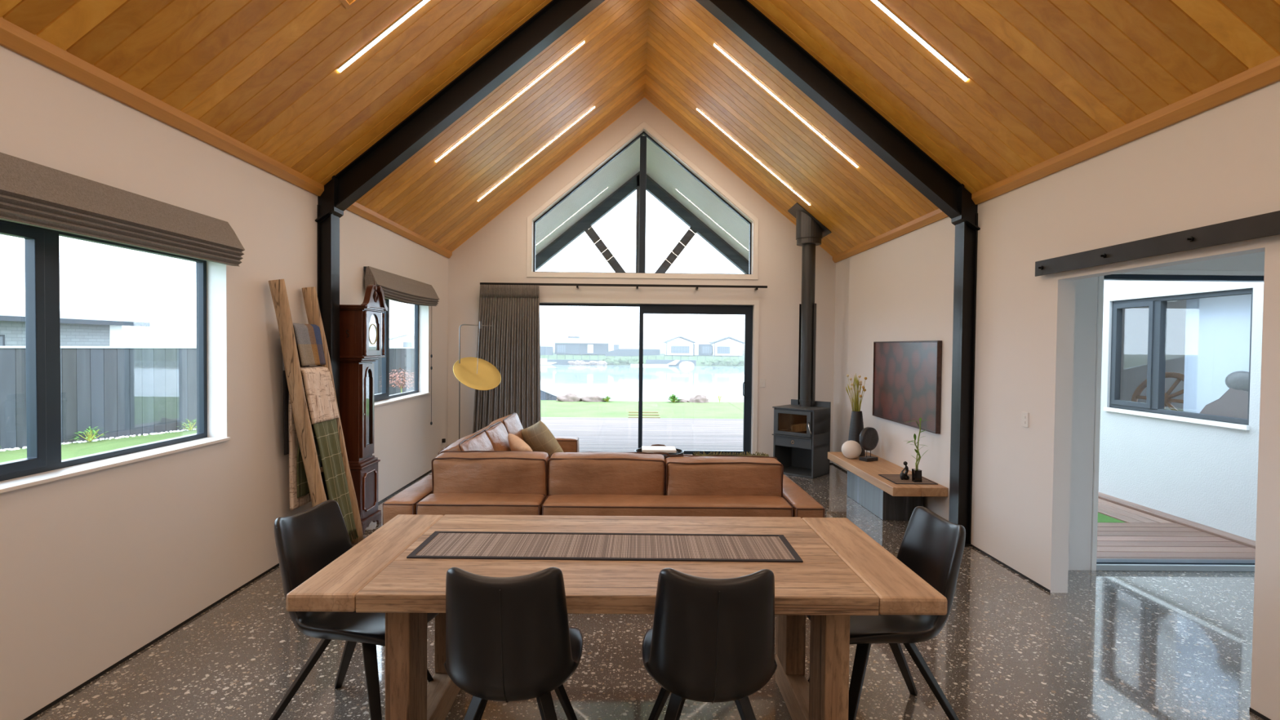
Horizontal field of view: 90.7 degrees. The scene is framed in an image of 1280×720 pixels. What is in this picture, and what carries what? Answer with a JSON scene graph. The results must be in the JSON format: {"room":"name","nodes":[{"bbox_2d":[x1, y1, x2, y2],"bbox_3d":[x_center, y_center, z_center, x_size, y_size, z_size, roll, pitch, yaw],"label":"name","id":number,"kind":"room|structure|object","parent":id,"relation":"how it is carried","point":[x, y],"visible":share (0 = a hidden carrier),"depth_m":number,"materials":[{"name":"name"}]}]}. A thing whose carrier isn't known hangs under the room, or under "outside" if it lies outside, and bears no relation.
{"room":"living and dining room","nodes":[
{"label":"living and dining room","id":0,"kind":"room"},
{"bbox_2d":[0,44,448,719],"bbox_3d":[-2.640,0.060,2.509,0.170,2.915,12.271,1,1,-1],"label":"wall","id":1,"kind":"structure","parent":0,"point":[96,566],"depth_m":3.48,"materials":[{"name":"white paint"}]},
{"bbox_2d":[0,219,231,493],"bbox_3d":[-2.631,-0.043,2.829,0.190,1.132,2.215,1,1,-1],"label":"window","id":2,"kind":"structure","parent":1,"relation":"in","point":[43,464],"depth_m":2.90,"materials":[{"name":"metal"}]},
{"bbox_2d":[0,151,244,266],"bbox_3d":[-2.478,-0.683,2.709,0.144,0.266,2.370,1,1,-1],"label":"blind","id":3,"kind":"object","parent":2,"relation":"attached to","point":[32,193],"visible":1,"depth_m":2.89,"materials":[{"name":"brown fabric"}]},
{"bbox_2d":[0,16,452,257],"bbox_3d":[-2.516,-1.299,2.480,0.050,0.096,12.271,1,1,-1],"label":"trim","id":4,"kind":"structure","parent":1,"relation":"attached to","point":[14,37],"depth_m":3.30,"materials":[{"name":"brown wood"}]},
{"bbox_2d":[23,469,431,719],"bbox_3d":[-2.568,1.510,2.541,0.004,0.016,12.271,1,1,-1],"label":"baseboard","id":5,"kind":"structure","parent":1,"relation":"attached to","point":[174,628],"depth_m":3.32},
{"bbox_2d":[373,298,430,407],"bbox_3d":[-2.675,-0.131,6.920,0.190,1.137,1.800,1,1,-1],"label":"window","id":6,"kind":"structure","parent":1,"relation":"in","point":[420,312],"depth_m":7.79,"materials":[{"name":"metal"}]},
{"bbox_2d":[363,266,439,425],"bbox_3d":[-2.532,-0.031,6.888,0.143,1.733,1.999,1,1,-1],"label":"blind","id":7,"kind":"object","parent":6,"relation":"attached to","point":[398,288],"visible":0.95,"depth_m":6.65,"materials":[{"name":"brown fabric"}]},
{"bbox_2d":[0,0,1279,256],"bbox_3d":[0.117,-2.359,2.491,5.295,2.180,12.281,1,1,-1],"label":"ceiling","id":8,"kind":"structure","parent":0,"point":[1047,78],"depth_m":4.40,"materials":[{"name":"brown wood"}]},
{"bbox_2d":[339,0,359,8],"bbox_3d":[-1.558,-2.114,3.527,0.240,0.206,0.220,1,1,-1],"label":"ceiling hatch","id":9,"kind":"object","parent":8,"relation":"attached to","point":[345,2],"visible":1,"depth_m":3.62,"materials":[{"name":"brown wood"}]},
{"bbox_2d":[337,0,429,71],"bbox_3d":[-1.211,-2.409,4.025,1.400,1.156,0.044,1,1,-1],"label":"strip light","id":10,"kind":"object","parent":8,"relation":"attached to","point":[422,2],"visible":1,"depth_m":4.02,"materials":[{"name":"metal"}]},
{"bbox_2d":[435,40,584,162],"bbox_3d":[-1.233,-2.453,6.004,1.400,1.156,0.044,1,1,-1],"label":"strip light","id":11,"kind":"object","parent":8,"relation":"attached to","point":[583,42],"visible":1,"depth_m":6.00,"materials":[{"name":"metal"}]},
{"bbox_2d":[477,106,595,200],"bbox_3d":[-1.251,-2.489,7.634,1.400,1.156,0.044,1,1,-1],"label":"strip light","id":12,"kind":"object","parent":8,"relation":"attached to","point":[593,107],"visible":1,"depth_m":7.62,"materials":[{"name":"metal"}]},
{"bbox_2d":[696,108,810,205],"bbox_3d":[1.374,-2.461,7.663,1.390,1.147,0.044,1,1,-1],"label":"strip light","id":13,"kind":"object","parent":8,"relation":"attached to","point":[698,109],"visible":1,"depth_m":7.66,"materials":[{"name":"plastic"}]},
{"bbox_2d":[713,43,857,167],"bbox_3d":[1.392,-2.425,6.034,1.390,1.147,0.044,1,1,-1],"label":"strip light","id":14,"kind":"object","parent":8,"relation":"attached to","point":[714,44],"visible":1,"depth_m":6.03,"materials":[{"name":"plastic"}]},
{"bbox_2d":[871,0,968,81],"bbox_3d":[1.414,-2.381,4.054,1.390,1.147,0.044,1,1,-1],"label":"strip light","id":15,"kind":"object","parent":8,"relation":"attached to","point":[880,5],"visible":1,"depth_m":4.06,"materials":[{"name":"plastic"}]},
{"bbox_2d":[447,97,835,462],"bbox_3d":[-0.035,-1.135,8.768,5.675,5.085,0.240,1,1,-1],"label":"wall","id":16,"kind":"structure","parent":0,"point":[496,252],"depth_m":8.65,"materials":[{"name":"white paint"}]},
{"bbox_2d":[480,282,767,290],"bbox_3d":[-0.216,-0.998,8.592,3.880,0.055,0.115,1,1,-1],"label":"track","id":17,"kind":"object","parent":16,"relation":"attached to","point":[756,287],"visible":0.97,"depth_m":8.54,"materials":[{"name":"black metal"}]},
{"bbox_2d":[472,284,541,433],"bbox_3d":[-1.792,0.182,8.522,0.941,2.385,0.116,1,1,-1],"label":"curtain","id":18,"kind":"object","parent":17,"relation":"hanging from","point":[513,343],"visible":0.76,"depth_m":8.50,"materials":[{"name":"fabric"}]},
{"bbox_2d":[526,121,758,279],"bbox_3d":[0.045,-2.182,8.709,3.160,2.128,0.194,1,1,-1],"label":"window","id":19,"kind":"structure","parent":16,"relation":"in","point":[531,224],"depth_m":8.64,"materials":[{"name":"metal"}]},
{"bbox_2d":[539,297,759,455],"bbox_3d":[0.019,0.286,8.778,3.200,2.245,0.224,1,1,-1],"label":"door","id":20,"kind":"structure","parent":16,"relation":"in","point":[749,308],"depth_m":8.75,"materials":[{"name":"metal"}]},
{"bbox_2d":[31,464,1263,719],"bbox_3d":[1.331,1.617,2.631,7.846,0.120,12.361,1,1,-1],"label":"floor","id":21,"kind":"structure","parent":0,"point":[1118,645],"depth_m":3.19,"materials":[{"name":"concrete"}]},
{"bbox_2d":[268,279,364,543],"bbox_3d":[-2.392,0.456,4.732,0.349,2.048,0.814,1,1,-1],"label":"blanket ladder","id":22,"kind":"object","parent":21,"relation":"on","point":[303,423],"visible":0.61,"depth_m":4.50,"materials":[{"name":"wood"}]},
{"bbox_2d":[282,323,325,454],"bbox_3d":[-2.464,0.203,4.662,0.133,0.940,0.387,1,1,-1],"label":"throw blanket","id":23,"kind":"object","parent":22,"relation":"hanging from","point":[308,341],"visible":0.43,"depth_m":4.57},
{"bbox_2d":[288,365,339,510],"bbox_3d":[-2.428,0.561,4.725,0.178,1.032,0.412,1,1,-1],"label":"throw blanket","id":24,"kind":"object","parent":22,"relation":"hanging from","point":[319,393],"visible":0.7,"depth_m":4.60,"materials":[{"name":"fabric"}]},
{"bbox_2d":[297,417,358,542],"bbox_3d":[-2.363,0.916,4.819,0.270,1.008,0.472,1,1,-1],"label":"throw blanket","id":25,"kind":"object","parent":22,"relation":"hanging from","point":[326,434],"visible":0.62,"depth_m":4.78,"materials":[{"name":"fabric"}]},
{"bbox_2d":[269,499,439,719],"bbox_3d":[-1.179,1.080,2.619,0.589,0.908,0.560,1,1,11],"label":"dining chair","id":26,"kind":"object","parent":21,"relation":"on","point":[307,541],"visible":0.55,"depth_m":2.55,"materials":[{"name":"black leather"}]},
{"bbox_2d":[339,280,387,533],"bbox_3d":[-2.426,0.382,5.492,0.311,2.145,0.482,1,1,-1],"label":"grandfather clock","id":27,"kind":"object","parent":21,"relation":"on","point":[360,325],"visible":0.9,"depth_m":5.33,"materials":[{"name":"brown wood"}]},
{"bbox_2d":[339,280,387,358],"bbox_3d":[-2.418,-0.355,5.477,0.311,0.670,0.480,1,1,-1],"label":"hood","id":28,"kind":"object","parent":27,"relation":"attached to","point":[360,325],"depth_m":5.29,"materials":[{"name":"brown wood"}]},
{"bbox_2d":[453,321,501,439],"bbox_3d":[-1.984,0.476,7.568,0.639,1.875,0.456,0,1,-18],"label":"floor lamp","id":29,"kind":"object","parent":21,"relation":"on","point":[476,373],"visible":0.79,"depth_m":7.57,"materials":[{"name":"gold metal"}]},
{"bbox_2d":[444,567,582,719],"bbox_3d":[-0.437,1.096,2.216,0.560,0.908,0.589,1,1,-2],"label":"dining chair","id":30,"kind":"object","parent":21,"relation":"on","point":[508,639],"visible":1,"depth_m":1.97,"materials":[{"name":"black leather"}]},
{"bbox_2d":[382,413,825,524],"bbox_3d":[-0.246,1.029,5.434,2.806,0.899,2.948,1,1,-1],"label":"sectional sofa","id":31,"kind":"object","parent":21,"relation":"on","point":[477,473],"visible":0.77,"depth_m":4.26,"materials":[{"name":"leather"}]},
{"bbox_2d":[439,431,493,453],"bbox_3d":[-1.296,0.839,4.925,0.350,0.496,0.812,1,1,-1],"label":"cushion","id":32,"kind":"object","parent":31,"relation":"on","point":[482,440],"depth_m":4.86,"materials":[{"name":"leather"}]},
{"bbox_2d":[432,451,549,497],"bbox_3d":[-1.021,0.856,4.378,0.781,0.439,0.290,1,1,-1],"label":"cushion","id":33,"kind":"object","parent":31,"relation":"on","point":[510,473],"depth_m":4.25,"materials":[{"name":"leather"}]},
{"bbox_2d":[478,422,511,451],"bbox_3d":[-1.290,0.827,5.626,0.351,0.487,0.677,1,1,-1],"label":"cushion","id":34,"kind":"object","parent":31,"relation":"on","point":[497,433],"depth_m":5.52,"materials":[{"name":"leather"}]},
{"bbox_2d":[488,413,524,441],"bbox_3d":[-1.289,0.809,6.293,0.349,0.511,0.697,1,1,-1],"label":"cushion","id":35,"kind":"object","parent":31,"relation":"on","point":[512,423],"depth_m":6.17,"materials":[{"name":"leather"}]},
{"bbox_2d":[507,432,532,451],"bbox_3d":[-1.001,0.860,5.529,0.243,0.431,0.484,0,2,-34],"label":"throw pillow","id":36,"kind":"object","parent":31,"relation":"on","point":[516,443],"visible":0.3,"depth_m":5.43,"materials":[{"name":"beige fabric"}]},
{"bbox_2d":[521,420,563,458],"bbox_3d":[-0.979,0.829,6.259,0.270,0.519,0.606,0,2,-35],"label":"throw pillow","id":37,"kind":"object","parent":31,"relation":"on","point":[538,437],"visible":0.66,"depth_m":6.10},
{"bbox_2d":[548,452,665,495],"bbox_3d":[-0.227,0.863,4.398,0.815,0.437,0.288,1,1,-1],"label":"cushion","id":38,"kind":"object","parent":31,"relation":"on","point":[637,473],"depth_m":4.27,"materials":[{"name":"leather"}]},
{"bbox_2d":[664,456,782,497],"bbox_3d":[0.573,0.885,4.413,0.809,0.414,0.294,1,1,-1],"label":"cushion","id":39,"kind":"object","parent":31,"relation":"on","point":[742,476],"depth_m":4.29,"materials":[{"name":"leather"}]},
{"bbox_2d":[692,451,768,456],"bbox_3d":[0.659,0.897,4.648,0.598,0.454,0.148,1,1,1],"label":"throw pillow","id":40,"kind":"object","parent":31,"relation":"on","point":[747,452],"visible":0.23,"depth_m":4.63,"materials":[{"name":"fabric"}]},
{"bbox_2d":[285,514,947,719],"bbox_3d":[-0.081,1.162,2.637,2.230,0.760,1.011,1,1,-1],"label":"dining table","id":41,"kind":"object","parent":21,"relation":"on","point":[843,572],"visible":0.79,"depth_m":2.36,"materials":[{"name":"brown wood"}]},
{"bbox_2d":[406,531,803,562],"bbox_3d":[-0.138,0.778,2.646,1.550,0.006,0.344,1,1,0],"label":"table runner","id":42,"kind":"object","parent":41,"relation":"on","point":[440,544],"visible":1,"depth_m":2.62,"materials":[{"name":"fabric"}]},
{"bbox_2d":[315,0,980,546],"bbox_3d":[0.074,-1.004,5.138,5.302,4.985,0.205,1,1,-1],"label":"frame","id":43,"kind":"object","parent":21,"relation":"on","point":[344,188],"visible":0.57,"depth_m":5.11,"materials":[{"name":"metal"}]},
{"bbox_2d":[641,568,777,719],"bbox_3d":[0.238,1.103,2.223,0.560,0.908,0.589,1,1,0],"label":"dining chair","id":44,"kind":"object","parent":21,"relation":"on","point":[712,641],"visible":1,"depth_m":1.98,"materials":[{"name":"black leather"}]},
{"bbox_2d":[772,202,831,479],"bbox_3d":[2.111,-0.265,8.128,0.641,3.417,0.795,2,2,41],"label":"wood stove","id":45,"kind":"object","parent":21,"relation":"on","point":[802,428],"visible":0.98,"depth_m":8.07,"materials":[{"name":"black metal"}]},
{"bbox_2d":[806,506,965,719],"bbox_3d":[1.019,1.102,2.639,0.589,0.908,0.560,1,1,-4],"label":"dining chair","id":46,"kind":"object","parent":21,"relation":"on","point":[932,546],"visible":0.53,"depth_m":2.55,"materials":[{"name":"black leather"}]},
{"bbox_2d":[827,452,947,520],"bbox_3d":[2.438,1.289,6.457,0.485,0.390,1.860,1,1,-1],"label":"bench","id":47,"kind":"object","parent":21,"relation":"on","point":[887,500],"visible":0.77,"depth_m":6.03,"materials":[{"name":"brown wood"}]},
{"bbox_2d":[841,440,862,458],"bbox_3d":[2.323,0.984,6.949,0.212,0.196,0.212,1,1,-1],"label":"sphere","id":48,"kind":"object","parent":47,"relation":"on","point":[850,449],"visible":1,"depth_m":6.88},
{"bbox_2d":[848,410,865,456],"bbox_3d":[2.457,0.828,7.177,0.193,0.500,0.193,1,1,-1],"label":"vase","id":49,"kind":"object","parent":47,"relation":"on","point":[856,424],"visible":0.62,"depth_m":7.12,"materials":[{"name":"black ceramic"}]},
{"bbox_2d":[845,373,866,411],"bbox_3d":[2.453,0.409,7.163,0.248,0.521,0.081,1,1,-1],"label":"dried flowers","id":50,"kind":"object","parent":49,"relation":"in","point":[855,407],"visible":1,"depth_m":7.16,"materials":[{"name":"plant"}]},
{"bbox_2d":[858,426,878,462],"bbox_3d":[2.470,0.906,6.829,0.246,0.360,0.110,0,1,-29],"label":"disc sculpture","id":51,"kind":"object","parent":47,"relation":"on","point":[868,437],"visible":1,"depth_m":6.79,"materials":[{"name":"black stone"}]},
{"bbox_2d":[878,474,937,484],"bbox_3d":[2.474,1.105,5.858,0.380,0.006,0.410,1,1,-1],"label":"placemat","id":52,"kind":"object","parent":47,"relation":"on","point":[895,478],"visible":0.85,"depth_m":5.80,"materials":[{"name":"fabric"}]},
{"bbox_2d":[899,461,909,479],"bbox_3d":[2.442,1.020,5.830,0.093,0.173,0.052,0,1,-12],"label":"figurine","id":53,"kind":"object","parent":52,"relation":"on","point":[903,476],"visible":1,"depth_m":5.82,"materials":[{"name":"black ceramic"}]},
{"bbox_2d":[911,468,922,482],"bbox_3d":[2.517,1.052,5.753,0.068,0.114,0.068,1,1,-1],"label":"pot","id":54,"kind":"object","parent":52,"relation":"on","point":[916,473],"depth_m":5.72,"materials":[{"name":"black ceramic"}]},
{"bbox_2d":[905,417,932,482],"bbox_3d":[2.510,0.816,5.743,0.270,0.586,0.076,1,1,-1],"label":"bamboo","id":55,"kind":"object","parent":52,"relation":"on","point":[916,473],"visible":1,"depth_m":5.74,"materials":[{"name":"green plant"}]},
{"bbox_3d":[0.216,1.237,6.402,0.840,0.450,0.700,1,1,-1],"label":"coffee table","id":56,"kind":"object","parent":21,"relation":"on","visible":0},
{"bbox_2d":[634,444,684,457],"bbox_3d":[0.194,0.949,6.385,0.500,0.123,0.510,1,1,-1],"label":"tray","id":57,"kind":"object","parent":56,"relation":"on","point":[679,451],"visible":0.23,"depth_m":6.46,"materials":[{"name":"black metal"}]},
{"bbox_2d":[641,445,676,453],"bbox_3d":[0.189,0.903,6.394,0.340,0.026,0.260,1,1,-1],"label":"book","id":58,"kind":"object","parent":57,"relation":"on","point":[649,449],"visible":0.89,"depth_m":6.31,"materials":[{"name":"white paper"}]},
{"bbox_2d":[832,80,1279,719],"bbox_3d":[2.797,0.115,2.570,0.115,2.915,12.271,1,1,-1],"label":"wall","id":59,"kind":"structure","parent":0,"point":[1220,163],"depth_m":4.23,"materials":[{"name":"white paint"}]},
{"bbox_2d":[872,340,942,433],"bbox_3d":[2.671,0.228,6.424,0.042,0.838,1.505,1,1,-1],"label":"framed artwork","id":60,"kind":"object","parent":59,"relation":"attached to","point":[907,375],"visible":1,"depth_m":6.26,"materials":[{"name":"brown wood"}]},
{"bbox_2d":[1021,411,1029,427],"bbox_3d":[2.708,0.419,4.451,0.014,0.103,0.072,1,1,-1],"label":"light switch","id":61,"kind":"object","parent":59,"relation":"attached to","point":[1025,415],"visible":1,"depth_m":4.44,"materials":[{"name":"white plastic"}]},
{"bbox_2d":[832,462,1271,719],"bbox_3d":[2.723,1.563,2.601,0.004,0.016,12.271,1,1,-1],"label":"baseboard","id":62,"kind":"structure","parent":59,"relation":"attached to","point":[1251,710],"depth_m":4.46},
{"bbox_2d":[832,55,1279,262],"bbox_3d":[2.728,-1.246,2.539,0.050,0.096,12.271,1,1,-1],"label":"trim","id":63,"kind":"structure","parent":59,"relation":"attached to","point":[1264,74],"depth_m":3.56,"materials":[{"name":"brown wood"}]},
{"bbox_2d":[1035,210,1279,276],"bbox_3d":[2.707,-0.583,2.755,0.075,0.100,3.075,1,1,-1],"label":"barn door rail","id":64,"kind":"object","parent":59,"relation":"attached to","point":[1266,224],"visible":1,"depth_m":3.21,"materials":[{"name":"metal"}]},
{"bbox_2d":[1120,299,1186,411],"bbox_3d":[7.026,0.217,8.234,3.160,2.650,7.900,1,1,-1],"label":"wall","id":65,"kind":"structure","parent":0,"point":[1135,326],"depth_m":10.64,"materials":[{"name":"white paint"}]},
{"bbox_2d":[1067,251,1264,570],"bbox_3d":[4.037,0.330,4.663,2.416,2.420,0.140,1,1,-1],"label":"wall","id":66,"kind":"structure","parent":0,"point":[1086,289],"depth_m":4.58,"materials":[{"name":"white paint"}]},
{"bbox_2d":[1090,274,1264,571],"bbox_3d":[4.136,0.464,4.642,1.615,2.155,0.110,1,1,-1],"label":"door","id":67,"kind":"structure","parent":66,"relation":"in","point":[1138,565],"depth_m":4.61,"materials":[{"name":"metal"}]},
{"bbox_2d":[1090,269,1264,570],"bbox_3d":[4.120,0.447,4.590,1.650,2.190,0.012,1,1,-1],"label":"trim","id":68,"kind":"structure","parent":66,"relation":"attached to","point":[1172,272],"depth_m":4.57,"materials":[{"name":"white paint"}]},
{"bbox_2d":[1097,280,1263,541],"bbox_3d":[5.376,0.251,8.217,0.140,3.050,7.700,1,1,-1],"label":"wall","id":69,"kind":"structure","parent":0,"point":[1204,474],"depth_m":6.19,"materials":[{"name":"paint"}]},
{"bbox_2d":[1103,288,1253,430],"bbox_3d":[5.365,-0.026,6.360,0.130,1.245,1.680,1,1,-1],"label":"window","id":70,"kind":"structure","parent":69,"relation":"in","point":[1157,309],"depth_m":6.57,"materials":[{"name":"black metal"}]},
{"bbox_2d":[1182,293,1251,413],"bbox_3d":[5.574,-0.070,5.971,0.048,1.394,0.980,1,1,-1],"label":"wall","id":71,"kind":"structure","parent":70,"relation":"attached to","point":[1218,329],"depth_m":6.15,"materials":[{"name":"paint"}]},
{"bbox_2d":[1200,370,1248,418],"bbox_3d":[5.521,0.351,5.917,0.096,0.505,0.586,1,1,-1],"label":"armchair","id":72,"kind":"object","parent":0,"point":[1233,402],"visible":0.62,"depth_m":5.85,"materials":[{"name":"grey fabric"}]},
{"bbox_3d":[7.013,1.542,8.263,3.160,0.100,7.700,1,1,-1],"label":"floor","id":73,"kind":"structure","parent":0,"visible":0},
{"bbox_2d":[1131,372,1184,410],"bbox_3d":[6.306,0.822,7.640,0.268,1.353,0.909,1,1,-1],"label":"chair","id":74,"kind":"object","parent":73,"relation":"on","point":[1168,400],"visible":0.25,"depth_m":7.56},
{"bbox_3d":[0.028,-2.326,10.408,6.200,2.746,3.089,1,1,-1],"label":"roof","id":75,"kind":"structure","parent":0,"visible":0},
{"bbox_2d":[535,134,749,261],"bbox_3d":[0.027,-2.226,10.421,6.200,2.570,3.112,1,1,-1],"label":"soffit","id":76,"kind":"structure","parent":75,"relation":"attached to","point":[661,168],"depth_m":10.69,"materials":[{"name":"paint"}]},
{"bbox_2d":[535,171,749,274],"bbox_3d":[0.011,-2.162,11.829,6.000,2.735,0.155,1,1,-1],"label":"truss","id":77,"kind":"object","parent":75,"relation":"attached to","point":[585,223],"visible":0.35,"depth_m":11.75,"materials":[{"name":"metal"}]},
{"label":"outside","id":78,"kind":"structure","parent":0,"visible":0},
{"bbox_3d":[4.016,1.540,8.421,2.250,0.015,7.320,1,1,-1],"label":"courtyard","id":79,"kind":"object","parent":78,"visible":0},
{"bbox_2d":[1097,512,1125,523],"bbox_3d":[3.813,1.520,9.098,1.721,0.040,5.960,1,1,-1],"label":"grass","id":80,"kind":"structure","parent":79,"relation":"on","point":[1101,517],"depth_m":6.23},
{"bbox_2d":[1097,497,1173,523],"bbox_3d":[4.899,1.517,9.090,0.431,0.030,6.000,1,1,-1],"label":"deck border","id":81,"kind":"object","parent":79,"relation":"on","point":[1127,515],"visible":0.21,"depth_m":6.39,"materials":[{"name":"brown wood"}]},
{"bbox_2d":[1096,522,1255,559],"bbox_3d":[4.083,1.589,5.425,2.181,0.030,1.307,1,1,-1],"label":"deck boards","id":82,"kind":"object","parent":79,"relation":"on","point":[1115,540],"visible":0.35,"depth_m":5.42,"materials":[{"name":"wood"}]},
{"bbox_2d":[1097,492,1255,548],"bbox_3d":[5.218,1.524,8.438,0.145,0.050,7.310,1,1,-1],"label":"deck edge","id":83,"kind":"structure","parent":79,"relation":"on","point":[1250,543],"depth_m":6.12,"materials":[{"name":"brown wood"}]},
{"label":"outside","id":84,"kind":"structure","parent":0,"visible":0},
{"bbox_2d":[122,343,744,366],"bbox_3d":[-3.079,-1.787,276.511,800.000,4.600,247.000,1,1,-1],"label":"bank","id":85,"kind":"object","parent":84,"point":[662,356],"depth_m":159.37,"materials":[{"name":"green plant"}]},
{"bbox_2d":[389,333,413,346],"bbox_3d":[-59.310,-4.426,165.052,10.200,4.800,8.500,1,1,-1],"label":"house","id":86,"kind":"structure","parent":85,"relation":"on","point":[406,340],"depth_m":161.25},
{"bbox_2d":[540,346,553,355],"bbox_3d":[-24.869,-2.357,159.824,5.800,2.200,0.200,1,1,-1],"label":"building","id":87,"kind":"structure","parent":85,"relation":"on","point":[547,350],"depth_m":159.72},
{"bbox_2d":[546,336,610,354],"bbox_3d":[-15.820,-3.845,165.792,16.000,4.500,10.000,1,1,-1],"label":"house","id":88,"kind":"structure","parent":85,"relation":"on","point":[571,344],"depth_m":161.65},
{"bbox_2d":[604,348,659,355],"bbox_3d":[-1.973,-1.772,159.888,14.000,2.100,0.200,1,1,-1],"label":"fence","id":89,"kind":"object","parent":85,"relation":"on","point":[628,352],"visible":0.77,"depth_m":159.80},
{"bbox_2d":[610,338,660,351],"bbox_3d":[-1.288,-3.476,167.210,12.900,4.000,7.500,1,1,-1],"label":"house","id":90,"kind":"structure","parent":85,"relation":"on","point":[626,343],"depth_m":163.87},
{"bbox_2d":[540,352,738,360],"bbox_3d":[-0.027,-0.715,157.072,53.550,1.550,0.080,1,1,-1],"label":"post","id":91,"kind":"object","parent":85,"relation":"on","point":[540,353],"visible":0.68,"depth_m":157.06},
{"bbox_2d":[662,336,695,355],"bbox_3d":[10.227,-3.788,166.329,7.800,4.900,9.500,1,1,-1],"label":"house","id":92,"kind":"structure","parent":85,"relation":"on","point":[681,345],"depth_m":162.04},
{"bbox_2d":[693,343,712,355],"bbox_3d":[16.487,-2.733,166.771,4.650,2.900,4.800,1,1,-1],"label":"building","id":93,"kind":"structure","parent":85,"relation":"on","point":[699,348],"depth_m":164.55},
{"bbox_2d":[708,336,744,355],"bbox_3d":[22.725,-3.662,166.469,8.200,4.900,9.500,1,1,-1],"label":"house","id":94,"kind":"structure","parent":85,"relation":"on","point":[724,346],"depth_m":162.24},
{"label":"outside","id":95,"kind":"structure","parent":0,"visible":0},
{"bbox_2d":[539,330,744,350],"bbox_3d":[-6.496,-21.779,599.631,300.000,22.350,80.000,1,1,-1],"label":"hills","id":96,"kind":"structure","parent":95,"point":[698,336],"depth_m":559.81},
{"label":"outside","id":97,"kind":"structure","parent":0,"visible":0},
{"bbox_2d":[540,364,744,402],"bbox_3d":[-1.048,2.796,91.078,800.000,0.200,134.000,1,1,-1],"label":"lake","id":98,"kind":"structure","parent":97,"point":[620,382],"depth_m":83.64,"materials":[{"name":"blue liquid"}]},
{"bbox_2d":[540,359,601,364],"bbox_3d":[-18.531,0.641,153.807,18.400,1.400,1.100,1,1,-1],"label":"wall","id":99,"kind":"structure","parent":98,"relation":"on","point":[557,362],"depth_m":153.27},
{"bbox_2d":[568,360,607,365],"bbox_3d":[-12.583,0.770,152.102,9.584,1.440,1.881,1,1,-1],"label":"rocks","id":100,"kind":"object","parent":98,"relation":"on","point":[577,362],"visible":0.94,"depth_m":151.48},
{"bbox_2d":[631,360,679,365],"bbox_3d":[3.639,0.679,152.251,11.700,1.350,3.300,1,1,-1],"label":"jetty","id":101,"kind":"object","parent":98,"relation":"on","point":[674,362],"visible":1,"depth_m":151.15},
{"bbox_2d":[645,360,696,365],"bbox_3d":[7.559,0.787,154.847,12.200,1.600,1.000,1,1,-1],"label":"wall","id":102,"kind":"structure","parent":98,"relation":"on","point":[647,362],"depth_m":154.32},
{"bbox_2d":[602,356,744,365],"bbox_3d":[10.910,0.508,155.918,40.243,2.189,3.974,1,1,-1],"label":"scrub","id":103,"kind":"object","parent":98,"relation":"on","point":[622,360],"visible":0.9,"depth_m":154.70,"materials":[{"name":"green plant"}]},
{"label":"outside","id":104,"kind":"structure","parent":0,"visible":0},
{"bbox_2d":[0,400,743,462],"bbox_3d":[-0.065,1.839,4.141,120.000,0.340,32.200,1,1,-1],"label":"lawn","id":105,"kind":"structure","parent":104,"point":[548,408],"depth_m":16.48,"materials":[{"name":"green plant"}]},
{"bbox_2d":[0,305,150,346],"bbox_3d":[-22.353,-0.401,14.650,7.620,3.300,18.800,1,1,-1],"label":"brick house","id":106,"kind":"structure","parent":105,"relation":"on","point":[76,329],"depth_m":21.56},
{"bbox_2d":[73,426,106,441],"bbox_3d":[-9.532,1.288,10.950,0.443,0.260,0.501,1,1,-1],"label":"shrub","id":107,"kind":"object","parent":105,"relation":"on","point":[89,437],"visible":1,"depth_m":10.96,"materials":[{"name":"green plant"}]},
{"bbox_2d":[0,428,195,451],"bbox_3d":[-8.633,1.373,13.180,0.172,0.042,17.013,1,1,24],"label":"strip","id":108,"kind":"object","parent":105,"relation":"on","point":[182,430],"visible":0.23,"depth_m":11.31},
{"bbox_2d":[0,346,564,449],"bbox_3d":[-9.454,1.099,11.585,0.060,2.700,31.400,1,1,24],"label":"fence","id":109,"kind":"object","parent":105,"relation":"on","point":[120,390],"visible":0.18,"depth_m":11.49,"materials":[{"name":"wood"}]},
{"bbox_2d":[380,368,413,392],"bbox_3d":[-4.747,0.794,12.569,0.819,1.266,0.808,1,1,-1],"label":"maple","id":110,"kind":"object","parent":105,"relation":"on","point":[397,375],"visible":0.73,"depth_m":12.49,"materials":[{"name":"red plant"}]},
{"bbox_2d":[555,393,582,401],"bbox_3d":[-2.231,1.299,20.009,0.884,0.494,0.532,1,1,-1],"label":"rock","id":111,"kind":"object","parent":105,"relation":"on","point":[568,397],"visible":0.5,"depth_m":19.85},
{"bbox_2d":[581,395,605,401],"bbox_3d":[-1.463,1.308,20.028,0.826,0.396,0.540,1,1,-1],"label":"rock","id":112,"kind":"object","parent":105,"relation":"on","point":[588,398],"visible":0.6,"depth_m":19.84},
{"bbox_2d":[628,411,660,417],"bbox_3d":[0.100,1.399,15.747,0.780,0.035,1.920,1,1,-1],"label":"steps","id":113,"kind":"structure","parent":105,"relation":"on","point":[628,411],"depth_m":16.03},
{"bbox_2d":[688,394,710,403],"bbox_3d":[1.891,1.333,20.051,0.725,0.486,0.504,1,1,-1],"label":"rock","id":114,"kind":"object","parent":105,"relation":"on","point":[699,398],"visible":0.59,"depth_m":19.92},
{"bbox_3d":[-0.046,1.474,11.696,8.600,0.060,5.479,1,1,-1],"label":"deck base","id":115,"kind":"object","parent":105,"relation":"on","visible":0},
{"bbox_2d":[541,417,743,452],"bbox_3d":[-0.045,1.411,11.726,8.600,0.045,5.541,1,1,-1],"label":"deck","id":116,"kind":"object","parent":115,"relation":"on","point":[594,434],"visible":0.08,"depth_m":12.01,"materials":[{"name":"brown wood"}]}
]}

